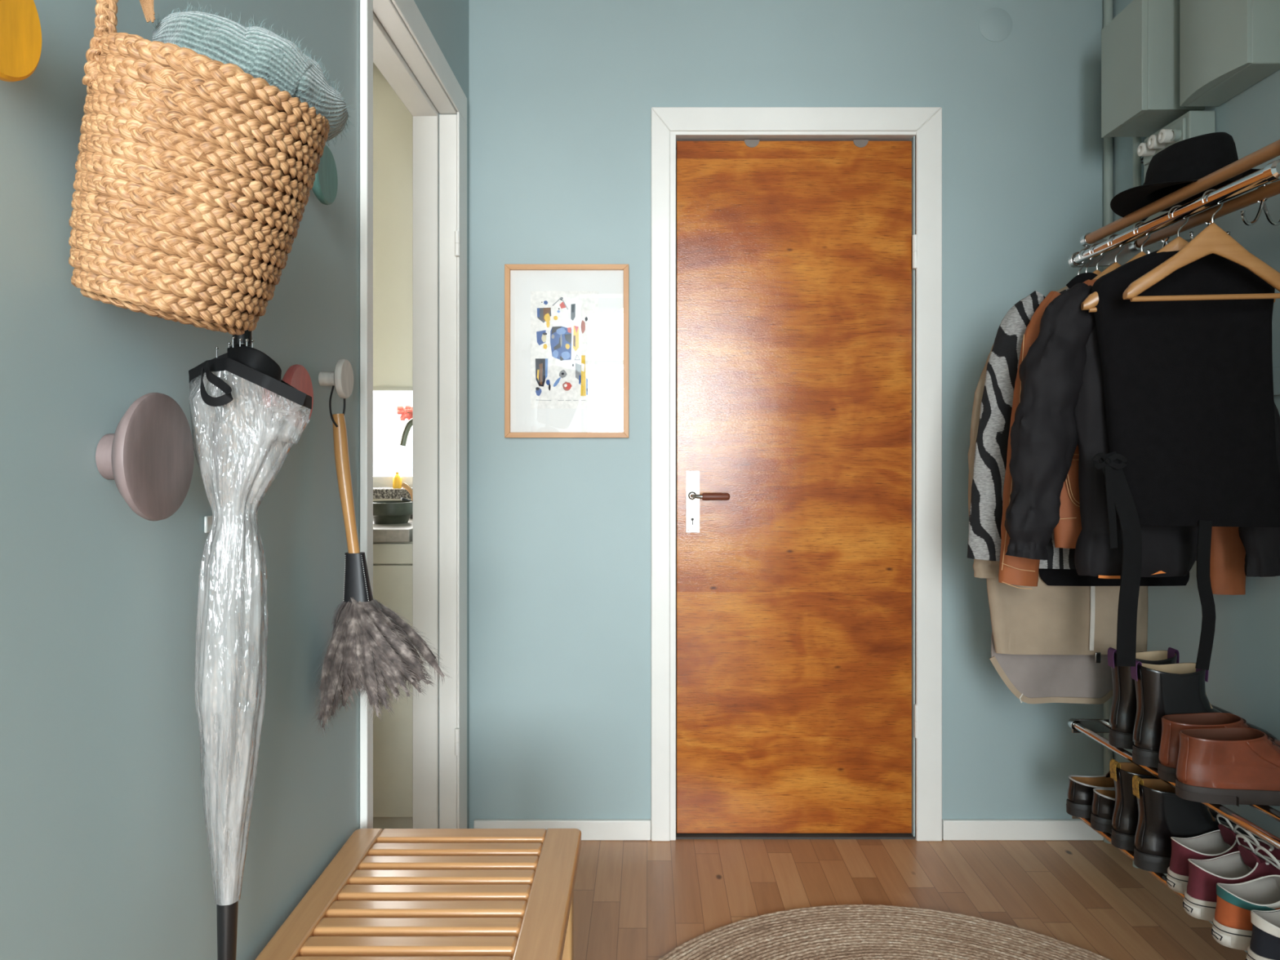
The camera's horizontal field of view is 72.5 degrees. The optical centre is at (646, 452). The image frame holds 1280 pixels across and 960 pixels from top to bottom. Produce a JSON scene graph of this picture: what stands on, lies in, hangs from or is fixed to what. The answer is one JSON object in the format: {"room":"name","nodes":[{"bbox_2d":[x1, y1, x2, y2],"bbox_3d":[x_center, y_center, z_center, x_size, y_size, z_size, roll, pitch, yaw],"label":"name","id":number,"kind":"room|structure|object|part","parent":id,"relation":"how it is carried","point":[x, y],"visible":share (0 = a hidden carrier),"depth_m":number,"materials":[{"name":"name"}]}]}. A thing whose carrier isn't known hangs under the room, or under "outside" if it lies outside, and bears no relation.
{"room":"entrance hallway","nodes":[
{"label":"entrance hallway","id":0,"kind":"room"},
{"bbox_2d":[68,0,329,335],"bbox_3d":[-0.420,-0.291,0.830,0.229,0.356,0.202,0,0,19],"label":"woven basket","id":1,"kind":"object","parent":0,"point":[195,175],"visible":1,"depth_m":0.75,"materials":[{"name":"wicker"}]},
{"bbox_3d":[-0.463,-0.390,0.774,0.030,0.157,0.067,0,0,23],"label":"handle","id":2,"kind":"part","parent":1,"relation":"part of","materials":[{"name":"wicker"}]},
{"bbox_2d":[144,2,354,146],"bbox_3d":[-0.387,-0.370,0.863,0.193,0.120,0.177,0,0,-26],"label":"knitted blanket","id":3,"kind":"object","parent":1,"relation":"in","point":[260,52],"visible":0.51,"depth_m":0.80,"materials":[{"name":"fabric"}]},
{"bbox_2d":[0,0,469,959],"bbox_3d":[-0.614,-0.170,0.150,0.120,2.600,5.902,0,0,1],"label":"wall","id":4,"kind":"structure","parent":0,"point":[104,855],"depth_m":0.95,"materials":[{"name":"teal paint"}]},
{"bbox_2d":[0,0,41,81],"bbox_3d":[-0.522,-0.338,0.671,0.049,0.098,0.098,0,0,0],"label":"wall hook","id":5,"kind":"object","parent":4,"relation":"attached to","point":[20,32],"visible":1,"depth_m":0.69,"materials":[{"name":"yellow wood"}]},
{"bbox_2d":[95,392,194,520],"bbox_3d":[-0.516,0.004,0.883,0.054,0.130,0.130,0,0,0],"label":"wall hook","id":6,"kind":"object","parent":4,"relation":"attached to","point":[149,455],"visible":1,"depth_m":0.87,"materials":[{"name":"pink wood"}]},
{"bbox_3d":[-0.521,0.004,0.883,0.044,0.047,0.047,0,0,0],"label":"stem","id":7,"kind":"part","parent":6,"relation":"part of","materials":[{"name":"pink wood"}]},
{"bbox_2d":[204,515,222,533],"bbox_3d":[-0.532,0.088,1.077,0.016,0.021,0.028,0,0,0],"label":"hook","id":8,"kind":"object","parent":4,"relation":"attached to","point":[207,519],"visible":0.66,"depth_m":1.07,"materials":[{"name":"grey plastic"}]},
{"bbox_2d":[188,329,311,959],"bbox_3d":[-0.447,0.214,0.984,0.126,0.867,0.107,0,0,-26],"label":"umbrella","id":9,"kind":"object","parent":4,"relation":"hanging from","point":[242,359],"visible":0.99,"depth_m":0.99,"materials":[{"name":"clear plastic"}]},
{"bbox_3d":[-0.463,-0.172,0.999,0.021,0.095,0.021,0,0,0],"label":"handle","id":10,"kind":"part","parent":9,"relation":"part of","materials":[{"name":"black plastic"}]},
{"bbox_3d":[-0.448,-0.085,0.985,0.144,0.070,0.087,0,0,0],"label":"trim","id":11,"kind":"part","parent":9,"relation":"part of","materials":[{"name":"black plastic"}]},
{"bbox_2d":[262,364,313,427],"bbox_3d":[-0.514,-0.080,1.237,0.050,0.090,0.090,0,0,0],"label":"wall hook","id":12,"kind":"object","parent":4,"relation":"attached to","point":[296,375],"visible":0.49,"depth_m":1.22,"materials":[{"name":"red wood"}]},
{"bbox_3d":[-0.519,-0.080,1.237,0.040,0.032,0.032,0,0,0],"label":"stem","id":13,"kind":"part","parent":12,"relation":"part of","materials":[{"name":"pink wood"}]},
{"bbox_2d":[311,145,337,204],"bbox_3d":[-0.513,-0.425,1.335,0.049,0.090,0.090,0,0,0],"label":"wall hook","id":14,"kind":"object","parent":4,"relation":"attached to","point":[325,186],"visible":0.68,"depth_m":1.33,"materials":[{"name":"teal wood"}]},
{"bbox_2d":[318,359,353,398],"bbox_3d":[-0.514,-0.121,1.435,0.044,0.065,0.065,0,0,0],"label":"wall hook","id":15,"kind":"object","parent":4,"relation":"attached to","point":[342,377],"visible":1,"depth_m":1.42,"materials":[{"name":"white wood"}]},
{"bbox_3d":[-0.519,-0.121,1.435,0.034,0.023,0.023,0,0,0],"label":"stem","id":16,"kind":"part","parent":15,"relation":"part of","materials":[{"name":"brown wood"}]},
{"bbox_2d":[310,385,449,736],"bbox_3d":[-0.430,0.159,1.430,0.214,0.585,0.147,0,0,0],"label":"duster","id":17,"kind":"object","parent":15,"relation":"hanging from","point":[371,646],"visible":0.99,"depth_m":1.40,"materials":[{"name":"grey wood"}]},
{"bbox_3d":[-0.493,0.067,1.434,0.048,0.263,0.022,0,0,0],"label":"handle","id":18,"kind":"part","parent":17,"relation":"part of","materials":[{"name":"brown wood"}]},
{"bbox_2d":[360,0,466,828],"bbox_3d":[-0.582,0.059,2.057,0.140,2.143,0.877,0,0,0],"label":"door frame","id":19,"kind":"structure","parent":4,"relation":"attached to","point":[395,36],"depth_m":2.39,"materials":[{"name":"white paint"}]},
{"bbox_3d":[-0.525,0.059,1.635,0.014,2.143,0.035,0,0,0],"label":"casing","id":20,"kind":"part","parent":19,"relation":"part of","materials":[{"name":"white paint"}]},
{"bbox_3d":[-0.523,-0.975,2.074,0.007,0.076,0.842,0,0,1],"label":"casing","id":21,"kind":"part","parent":19,"relation":"part of","materials":[{"name":"white paint"}]},
{"bbox_3d":[-0.518,0.097,2.445,0.007,2.066,0.100,0,0,1],"label":"casing","id":22,"kind":"part","parent":19,"relation":"part of","materials":[{"name":"white paint"}]},
{"bbox_2d":[373,498,411,501],"bbox_3d":[-1.550,-0.170,2.030,2.100,2.600,2.460,0,0,0],"label":"wall","id":23,"kind":"structure","parent":0,"point":[374,500],"depth_m":3.06,"materials":[{"name":"beige paint"}]},
{"bbox_2d":[373,475,412,498],"bbox_3d":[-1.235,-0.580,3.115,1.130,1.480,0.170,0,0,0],"label":"windowsill","id":24,"kind":"structure","parent":23,"relation":"in","point":[383,488],"depth_m":3.09,"materials":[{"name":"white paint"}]},
{"bbox_3d":[-1.235,0.143,3.115,1.130,0.033,0.170,0,0,0],"label":"sill","id":25,"kind":"part","parent":24,"relation":"part of","materials":[{"name":"stone"}]},
{"bbox_2d":[392,471,401,488],"bbox_3d":[-0.887,0.098,3.100,0.032,0.058,0.032,0,0,0],"label":"soap bottle","id":26,"kind":"object","parent":24,"relation":"on","point":[397,480],"visible":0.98,"depth_m":3.09,"materials":[{"name":"yellow plastic"}]},
{"bbox_2d":[396,405,412,421],"bbox_3d":[-0.826,-0.020,3.100,0.136,0.294,0.072,0,0,0],"label":"potted flower","id":27,"kind":"object","parent":24,"relation":"on","point":[407,410],"visible":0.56,"depth_m":3.10,"materials":[{"name":"red plant"}]},
{"bbox_2d":[373,62,412,391],"bbox_3d":[-1.245,-0.838,3.027,1.250,1.245,0.013,0,0,0],"label":"roller blind","id":28,"kind":"object","parent":23,"relation":"attached to","point":[392,120],"visible":0.02,"depth_m":3.02,"materials":[{"name":"white fabric"}]},
{"bbox_2d":[469,0,1103,838],"bbox_3d":[0.492,-0.170,2.630,2.026,2.600,0.150,0,0,0],"label":"wall","id":29,"kind":"structure","parent":0,"point":[563,93],"depth_m":2.56,"materials":[{"name":"teal paint"}]},
{"bbox_2d":[473,818,650,839],"bbox_3d":[-0.247,1.101,2.548,0.516,0.058,0.014,0,0,0],"label":"baseboard","id":30,"kind":"structure","parent":29,"relation":"attached to","point":[590,828],"depth_m":2.54,"materials":[{"name":"white paint"}]},
{"bbox_2d":[504,264,628,437],"bbox_3d":[-0.233,-0.295,2.542,0.360,0.503,0.023,0,0,0],"label":"framed print","id":31,"kind":"object","parent":29,"relation":"attached to","point":[566,326],"visible":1,"depth_m":2.54,"materials":[{"name":"white paper"}]},
{"bbox_3d":[-0.406,-0.295,2.542,0.015,0.502,0.023,0,0,0],"label":"frame rail","id":32,"kind":"part","parent":31,"relation":"part of","materials":[{"name":"brown wood"}]},
{"bbox_3d":[-0.233,-0.539,2.542,0.359,0.015,0.023,0,0,0],"label":"frame rail","id":33,"kind":"part","parent":31,"relation":"part of","materials":[{"name":"brown wood"}]},
{"bbox_3d":[-0.233,-0.051,2.542,0.359,0.015,0.023,0,0,0],"label":"frame rail","id":34,"kind":"part","parent":31,"relation":"part of","materials":[{"name":"brown wood"}]},
{"bbox_3d":[-0.060,-0.295,2.542,0.015,0.502,0.023,0,0,0],"label":"frame rail","id":35,"kind":"part","parent":31,"relation":"part of","materials":[{"name":"brown wood"}]},
{"bbox_2d":[651,106,942,840],"bbox_3d":[0.435,0.062,2.595,0.847,2.135,0.120,0,0,0],"label":"door frame","id":36,"kind":"structure","parent":29,"relation":"attached to","point":[669,125],"depth_m":2.54,"materials":[{"name":"white paint"}]},
{"bbox_3d":[0.040,0.064,2.545,0.056,2.133,0.019,0,0,0],"label":"casing","id":37,"kind":"part","parent":36,"relation":"part of","materials":[{"name":"white paint"}]},
{"bbox_3d":[0.435,-0.970,2.545,0.843,0.070,0.019,0,0,0],"label":"casing","id":38,"kind":"part","parent":36,"relation":"part of","materials":[{"name":"white paint"}]},
{"bbox_3d":[0.821,0.063,2.545,0.075,2.134,0.019,0,0,0],"label":"casing","id":39,"kind":"part","parent":36,"relation":"part of","materials":[{"name":"white paint"}]},
{"bbox_2d":[676,139,919,833],"bbox_3d":[0.442,0.100,2.558,0.709,2.040,0.097,0,0,0],"label":"door","id":40,"kind":"structure","parent":29,"relation":"in","point":[794,258],"depth_m":2.57,"materials":[{"name":"brown wood"}]},
{"bbox_3d":[0.135,0.144,2.566,0.041,0.182,0.003,0,0,0],"label":"lock plate","id":41,"kind":"part","parent":40,"relation":"part of","materials":[{"name":"metal"}]},
{"bbox_3d":[0.141,0.126,2.538,0.031,0.025,0.065,0,0,-28],"label":"handle","id":42,"kind":"part","parent":40,"relation":"part of","materials":[{"name":"metal"}]},
{"bbox_2d":[978,8,1013,41],"bbox_3d":[1.020,-1.252,2.554,0.099,0.099,0.002,0,0,0],"label":"junction cover","id":43,"kind":"object","parent":29,"relation":"attached to","point":[995,24],"visible":1,"depth_m":2.55,"materials":[{"name":"teal paint"}]},
{"bbox_2d":[942,818,1103,839],"bbox_3d":[1.109,1.101,2.548,0.492,0.058,0.014,0,0,0],"label":"baseboard","id":44,"kind":"structure","parent":29,"relation":"attached to","point":[952,828],"depth_m":2.54,"materials":[{"name":"white paint"}]},
{"bbox_2d":[573,821,1247,959],"bbox_3d":[-0.350,1.160,0.175,5.100,0.060,6.250,0,0,0],"label":"floor","id":45,"kind":"structure","parent":0,"point":[634,900],"depth_m":2.25,"materials":[{"name":"brown wood"}]},
{"bbox_2d":[373,518,412,829],"bbox_3d":[-1.550,0.671,2.747,1.801,0.915,0.625,0,0,0],"label":"base cabinet","id":46,"kind":"object","parent":45,"relation":"on","point":[392,543],"visible":0.06,"depth_m":2.45,"materials":[{"name":"beige paint"}]},
{"bbox_2d":[373,518,412,542],"bbox_3d":[-1.556,0.232,2.747,1.788,0.036,0.625,0,0,0],"label":"countertop","id":47,"kind":"structure","parent":46,"relation":"on","point":[400,532],"depth_m":2.43,"materials":[{"name":"grey metal"}]},
{"bbox_2d":[373,500,412,524],"bbox_3d":[-0.780,0.181,2.660,0.133,0.064,0.133,0,0,0],"label":"stoneware bowl","id":48,"kind":"object","parent":47,"relation":"on","point":[387,512],"visible":0.87,"depth_m":2.61,"materials":[{"name":"ceramic"}]},
{"bbox_2d":[400,418,412,446],"bbox_3d":[-0.781,0.055,2.970,0.121,0.353,0.052,0,0,0],"label":"tap","id":49,"kind":"object","parent":47,"relation":"on","point":[408,425],"visible":0.19,"depth_m":2.96,"materials":[{"name":"grey metal"}]},
{"bbox_2d":[400,497,412,518],"bbox_3d":[-0.732,0.177,2.831,0.132,0.074,0.190,0,0,0],"label":"frying pan","id":50,"kind":"object","parent":47,"relation":"on","point":[402,498],"visible":0.04,"depth_m":2.75,"materials":[{"name":"black metal"}]},
{"bbox_2d":[400,482,412,500],"bbox_3d":[-0.781,0.133,2.860,0.048,0.072,0.018,0,0,0],"label":"wooden spoon","id":51,"kind":"object","parent":50,"relation":"in","point":[405,486],"visible":0.73,"depth_m":2.85,"materials":[{"name":"brown wood"}]},
{"bbox_3d":[-0.751,0.156,2.764,0.016,0.033,0.065,0,0,33],"label":"handle","id":52,"kind":"part","parent":50,"relation":"part of","materials":[{"name":"black plastic"}]},
{"bbox_3d":[-0.870,0.284,2.462,0.441,0.057,0.019,0,0,0],"label":"drawer","id":53,"kind":"part","parent":46,"relation":"part of","materials":[{"name":"beige paint"}]},
{"bbox_2d":[254,828,581,959],"bbox_3d":[-0.321,0.902,1.155,0.407,0.455,0.831,0,0,0],"label":"slatted bench","id":54,"kind":"object","parent":45,"relation":"on","point":[387,894],"visible":1,"depth_m":1.32,"materials":[{"name":"brown wood"}]},
{"bbox_3d":[-0.499,0.688,1.155,0.050,0.026,0.831,0,0,0],"label":"rail","id":55,"kind":"part","parent":54,"relation":"part of","materials":[{"name":"brown wood"}]},
{"bbox_3d":[-0.328,0.688,1.550,0.295,0.026,0.041,0,0,0],"label":"rail","id":56,"kind":"part","parent":54,"relation":"part of","materials":[{"name":"brown wood"}]},
{"bbox_3d":[-0.149,0.688,1.155,0.064,0.026,0.831,0,0,0],"label":"rail","id":57,"kind":"part","parent":54,"relation":"part of","materials":[{"name":"brown wood"}]},
{"bbox_3d":[-0.151,0.915,1.518,0.044,0.429,0.044,0,0,0],"label":"leg","id":58,"kind":"part","parent":54,"relation":"part of","materials":[{"name":"brown wood"}]},
{"bbox_2d":[657,904,1110,959],"bbox_3d":[0.523,1.124,1.511,1.312,0.011,1.313,0,0,-13],"label":"round rug","id":59,"kind":"object","parent":45,"relation":"on","point":[843,931],"visible":1,"depth_m":2.01,"materials":[{"name":"wicker"}]},
{"bbox_2d":[1113,0,1279,952],"bbox_3d":[0.463,-0.170,-0.122,2.085,2.600,5.355,0,0,0],"label":"wall","id":60,"kind":"structure","parent":0,"point":[1243,682],"depth_m":1.98,"materials":[{"name":"teal paint"}]},
{"bbox_2d":[1103,0,1113,843],"bbox_3d":[1.340,-0.170,2.535,0.025,2.600,0.025,0,0,0],"label":"conduit pipe","id":61,"kind":"object","parent":60,"relation":"attached to","point":[1108,4],"visible":0.3,"depth_m":2.53,"materials":[{"name":"grey plastic"}]},
{"bbox_2d":[1132,137,1141,868],"bbox_3d":[1.338,0.130,2.383,0.021,2.000,0.021,0,0,0],"label":"conduit pipe","id":62,"kind":"object","parent":60,"relation":"attached to","point":[1136,162],"visible":0.16,"depth_m":2.38,"materials":[{"name":"grey plastic"}]},
{"bbox_2d":[1101,0,1204,137],"bbox_3d":[1.277,-0.974,2.211,0.154,0.286,0.190,0,0,0],"label":"electrical box","id":63,"kind":"object","parent":60,"relation":"attached to","point":[1140,46],"visible":0.91,"depth_m":2.14,"materials":[{"name":"grey metal"}]},
{"bbox_2d":[1067,718,1279,922],"bbox_3d":[1.193,0.774,1.645,0.322,0.244,1.001,0,0,0],"label":"shoe rack","id":64,"kind":"object","parent":60,"relation":"attached to","point":[1090,727],"visible":0.29,"depth_m":1.81,"materials":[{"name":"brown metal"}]},
{"bbox_2d":[1066,770,1115,818],"bbox_3d":[1.144,0.808,2.085,0.279,0.106,0.088,0,0,0],"label":"leather shoe","id":65,"kind":"object","parent":64,"relation":"on","point":[1080,788],"visible":0.4,"depth_m":2.07,"materials":[{"name":"black leather"}]},
{"bbox_2d":[1090,787,1115,833],"bbox_3d":[1.161,0.808,1.998,0.279,0.106,0.088,0,0,3],"label":"leather shoe","id":66,"kind":"object","parent":64,"relation":"on","point":[1104,799],"visible":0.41,"depth_m":1.99,"materials":[{"name":"black leather"}]},
{"bbox_3d":[1.063,0.872,1.643,0.017,0.021,0.986,0,0,-2],"label":"rail","id":67,"kind":"part","parent":64,"relation":"part of","materials":[{"name":"brown wood"}]},
{"bbox_2d":[1107,647,1232,749],"bbox_3d":[1.179,0.544,1.945,0.293,0.215,0.091,0,0,0],"label":"boot","id":68,"kind":"object","parent":64,"relation":"on","point":[1123,708],"visible":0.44,"depth_m":1.93,"materials":[{"name":"black leather"}]},
{"bbox_3d":[1.141,0.507,1.908,0.147,0.108,0.011,0,0,0],"label":"elastic panel","id":69,"kind":"part","parent":68,"relation":"part of","materials":[{"name":"black fabric"}]},
{"bbox_2d":[1109,759,1236,851],"bbox_3d":[1.168,0.769,1.915,0.293,0.185,0.091,0,0,0],"label":"boot","id":70,"kind":"object","parent":64,"relation":"on","point":[1125,815],"visible":0.38,"depth_m":1.90,"materials":[{"name":"black leather"}]},
{"bbox_3d":[1.130,0.738,1.878,0.147,0.087,0.011,0,0,0],"label":"elastic panel","id":71,"kind":"part","parent":70,"relation":"part of","materials":[{"name":"black fabric"}]},
{"bbox_3d":[1.063,0.662,1.643,0.017,0.021,0.986,0,0,-2],"label":"rail","id":72,"kind":"part","parent":64,"relation":"part of","materials":[{"name":"brown wood"}]},
{"bbox_3d":[1.148,0.662,1.643,0.017,0.021,0.986,0,0,-2],"label":"rail","id":73,"kind":"part","parent":64,"relation":"part of","materials":[{"name":"brown wood"}]},
{"bbox_2d":[1132,774,1262,873],"bbox_3d":[1.165,0.769,1.814,0.293,0.185,0.091,0,0,2],"label":"boot","id":74,"kind":"object","parent":64,"relation":"on","point":[1162,815],"visible":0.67,"depth_m":1.79,"materials":[{"name":"black leather"}]},
{"bbox_3d":[1.125,0.738,1.779,0.147,0.087,0.011,0,0,2],"label":"elastic panel","id":75,"kind":"part","parent":74,"relation":"part of","materials":[{"name":"black fabric"}]},
{"bbox_2d":[1130,659,1277,768],"bbox_3d":[1.169,0.544,1.828,0.293,0.215,0.091,0,0,3],"label":"boot","id":76,"kind":"object","parent":64,"relation":"on","point":[1177,688],"visible":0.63,"depth_m":1.81,"materials":[{"name":"black leather"}]},
{"bbox_3d":[1.129,0.507,1.793,0.147,0.108,0.011,0,0,3],"label":"elastic panel","id":77,"kind":"part","parent":76,"relation":"part of","materials":[{"name":"black fabric"}]},
{"bbox_2d":[1157,712,1279,782],"bbox_3d":[1.175,0.589,1.743,0.299,0.125,0.098,0,0,0],"label":"boot","id":78,"kind":"object","parent":64,"relation":"on","point":[1171,724],"visible":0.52,"depth_m":1.74,"materials":[{"name":"leather"}]},
{"bbox_2d":[1165,813,1279,893],"bbox_3d":[1.175,0.794,1.730,0.292,0.133,0.110,0,0,-3],"label":"sneaker","id":79,"kind":"object","parent":64,"relation":"on","point":[1216,843],"visible":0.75,"depth_m":1.72,"materials":[{"name":"red fabric"}]},
{"bbox_2d":[1175,727,1279,806],"bbox_3d":[1.155,0.589,1.647,0.299,0.125,0.098,0,0,2],"label":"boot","id":80,"kind":"object","parent":64,"relation":"on","point":[1224,766],"visible":1,"depth_m":1.62,"materials":[{"name":"brown leather"}]},
{"bbox_2d":[1182,834,1279,921],"bbox_3d":[1.151,0.794,1.636,0.292,0.133,0.110,0,0,-3],"label":"sneaker","id":81,"kind":"object","parent":64,"relation":"on","point":[1199,902],"visible":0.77,"depth_m":1.62,"materials":[{"name":"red fabric"}]},
{"bbox_2d":[1211,875,1279,951],"bbox_3d":[1.145,0.806,1.540,0.292,0.110,0.090,0,0,-5],"label":"sneaker","id":82,"kind":"object","parent":64,"relation":"on","point":[1232,926],"visible":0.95,"depth_m":1.52,"materials":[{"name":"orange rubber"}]},
{"bbox_3d":[1.073,0.801,1.538,0.139,0.049,0.078,0,0,-3],"label":"heel panel","id":83,"kind":"part","parent":82,"relation":"part of","materials":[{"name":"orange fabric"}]},
{"bbox_2d":[1245,909,1279,959],"bbox_3d":[1.142,0.806,1.449,0.292,0.110,0.090,0,0,-2],"label":"sneaker","id":84,"kind":"object","parent":64,"relation":"on","point":[1264,944],"visible":1,"depth_m":1.43,"materials":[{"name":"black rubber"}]},
{"bbox_2d":[1068,139,1279,267],"bbox_3d":[1.194,-0.489,1.794,0.320,0.093,0.707,0,0,0],"label":"coat rack","id":85,"kind":"object","parent":60,"relation":"attached to","point":[1160,228],"visible":0.71,"depth_m":1.76,"materials":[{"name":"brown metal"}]},
{"bbox_2d":[1070,251,1086,275],"bbox_3d":[1.050,-0.387,2.135,0.340,0.203,0.036,0,0,0],"label":"hanger","id":86,"kind":"object","parent":85,"relation":"hanging from","point":[1082,267],"visible":0.16,"depth_m":2.12,"materials":[{"name":"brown metal"}]},
{"bbox_2d":[967,285,1147,704],"bbox_3d":[1.051,0.104,2.119,0.541,1.023,0.077,0,0,0],"label":"coat","id":87,"kind":"object","parent":86,"relation":"hanging from","point":[1050,644],"visible":0.32,"depth_m":2.10,"materials":[{"name":"beige fabric"}]},
{"bbox_3d":[1.078,0.490,2.087,0.013,0.025,0.004,0,0,0],"label":"zip pull","id":88,"kind":"part","parent":87,"relation":"part of","materials":[{"name":"metal"}]},
{"bbox_2d":[1067,248,1093,288],"bbox_3d":[1.050,-0.387,2.097,0.340,0.203,0.036,0,0,-1],"label":"hanger","id":89,"kind":"object","parent":85,"relation":"hanging from","point":[1083,248],"visible":0.13,"depth_m":2.08,"materials":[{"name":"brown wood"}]},
{"bbox_2d":[1038,568,1189,586],"bbox_3d":[1.114,-0.035,2.082,0.359,0.703,0.027,0,0,0],"label":"knit sweater","id":90,"kind":"object","parent":89,"relation":"hanging from","point":[1053,577],"visible":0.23,"depth_m":2.07,"materials":[{"name":"black fabric"}]},
{"bbox_2d":[1088,243,1105,275],"bbox_3d":[1.050,-0.387,2.047,0.340,0.203,0.036,0,0,0],"label":"hanger","id":91,"kind":"object","parent":85,"relation":"hanging from","point":[1097,272],"visible":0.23,"depth_m":2.03,"materials":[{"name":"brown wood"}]},
{"bbox_2d":[967,272,1196,568],"bbox_3d":[1.025,-0.071,2.030,0.557,0.682,0.069,0,0,0],"label":"coat","id":92,"kind":"object","parent":91,"relation":"hanging from","point":[985,515],"visible":0.18,"depth_m":2.02,"materials":[{"name":"fabric"}]},
{"bbox_2d":[1092,234,1124,279],"bbox_3d":[1.050,-0.387,1.966,0.340,0.203,0.036,0,0,0],"label":"hanger","id":93,"kind":"object","parent":85,"relation":"hanging from","point":[1113,266],"visible":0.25,"depth_m":1.95,"materials":[{"name":"brown wood"}]},
{"bbox_2d":[998,279,1245,595],"bbox_3d":[1.059,-0.035,1.959,0.552,0.703,0.068,0,0,0],"label":"jacket","id":94,"kind":"object","parent":93,"relation":"hanging from","point":[1228,552],"visible":0.22,"depth_m":1.94,"materials":[{"name":"brown fabric"}]},
{"bbox_2d":[1125,222,1151,263],"bbox_3d":[1.050,-0.387,1.863,0.340,0.203,0.036,0,0,-2],"label":"hanger","id":95,"kind":"object","parent":85,"relation":"hanging from","point":[1141,253],"visible":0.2,"depth_m":1.85,"materials":[{"name":"brown wood"}]},
{"bbox_2d":[1004,282,1279,578],"bbox_3d":[1.040,-0.062,1.841,0.558,0.647,0.120,0,0,5],"label":"puffer jacket","id":96,"kind":"object","parent":95,"relation":"hanging from","point":[1061,406],"visible":0.39,"depth_m":1.81,"materials":[{"name":"black fabric"}]},
{"bbox_2d":[1080,204,1275,312],"bbox_3d":[1.053,-0.387,1.735,0.340,0.203,0.036,0,0,14],"label":"hanger","id":97,"kind":"object","parent":85,"relation":"hanging from","point":[1090,303],"visible":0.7,"depth_m":1.73,"materials":[{"name":"brown wood"}]},
{"bbox_2d":[1091,249,1279,670],"bbox_3d":[1.051,0.009,1.738,0.371,0.828,0.107,0,0,2],"label":"vest","id":98,"kind":"object","parent":97,"relation":"hanging from","point":[1188,385],"visible":0.83,"depth_m":1.71,"materials":[{"name":"black fabric"}]},
{"bbox_2d":[1110,132,1260,221],"bbox_3d":[1.140,-0.591,1.830,0.298,0.133,0.300,0,0,0],"label":"fedora","id":99,"kind":"object","parent":85,"relation":"on","point":[1184,162],"visible":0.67,"depth_m":1.77,"materials":[{"name":"black fabric"}]},
{"bbox_3d":[1.140,-0.602,1.830,0.168,0.110,0.184,0,0,0],"label":"crown","id":100,"kind":"part","parent":99,"relation":"part of","materials":[{"name":"black fabric"}]},
{"bbox_2d":[1122,189,1279,302],"bbox_3d":[1.052,-0.387,1.631,0.292,0.203,0.036,0,0,7],"label":"hanger","id":101,"kind":"object","parent":85,"relation":"hanging from","point":[1213,239],"visible":0.9,"depth_m":1.62,"materials":[{"name":"brown wood"}]},
{"bbox_3d":[1.200,-0.506,1.778,0.025,0.033,0.673,0,0,0],"label":"rod","id":102,"kind":"part","parent":85,"relation":"part of","materials":[{"name":"brown wood"}]},
{"bbox_2d":[1137,110,1215,222],"bbox_3d":[1.302,-0.693,2.173,0.103,0.245,0.194,0,0,0],"label":"panel","id":103,"kind":"object","parent":60,"relation":"attached to","point":[1193,123],"visible":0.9,"depth_m":2.11,"materials":[{"name":"grey plastic"}]},
{"bbox_2d":[1170,128,1181,141],"bbox_3d":[1.278,-0.767,2.109,0.020,0.028,0.028,0,0,0],"label":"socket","id":104,"kind":"object","parent":103,"relation":"attached to","point":[1175,134],"depth_m":2.10,"materials":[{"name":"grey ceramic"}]},
{"bbox_2d":[1179,0,1279,106],"bbox_3d":[1.298,-1.024,1.951,0.112,0.411,0.234,0,0,0],"label":"electrical box","id":105,"kind":"object","parent":60,"relation":"attached to","point":[1227,47],"visible":1,"depth_m":1.91,"materials":[{"name":"grey metal"}]},
{"bbox_2d":[1272,366,1279,395],"bbox_3d":[1.314,-0.151,1.580,0.081,0.063,0.760,0,0,0],"label":"board","id":106,"kind":"object","parent":60,"relation":"attached to","point":[1276,371],"visible":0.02,"depth_m":1.86,"materials":[{"name":"teal paint"}]}
]}

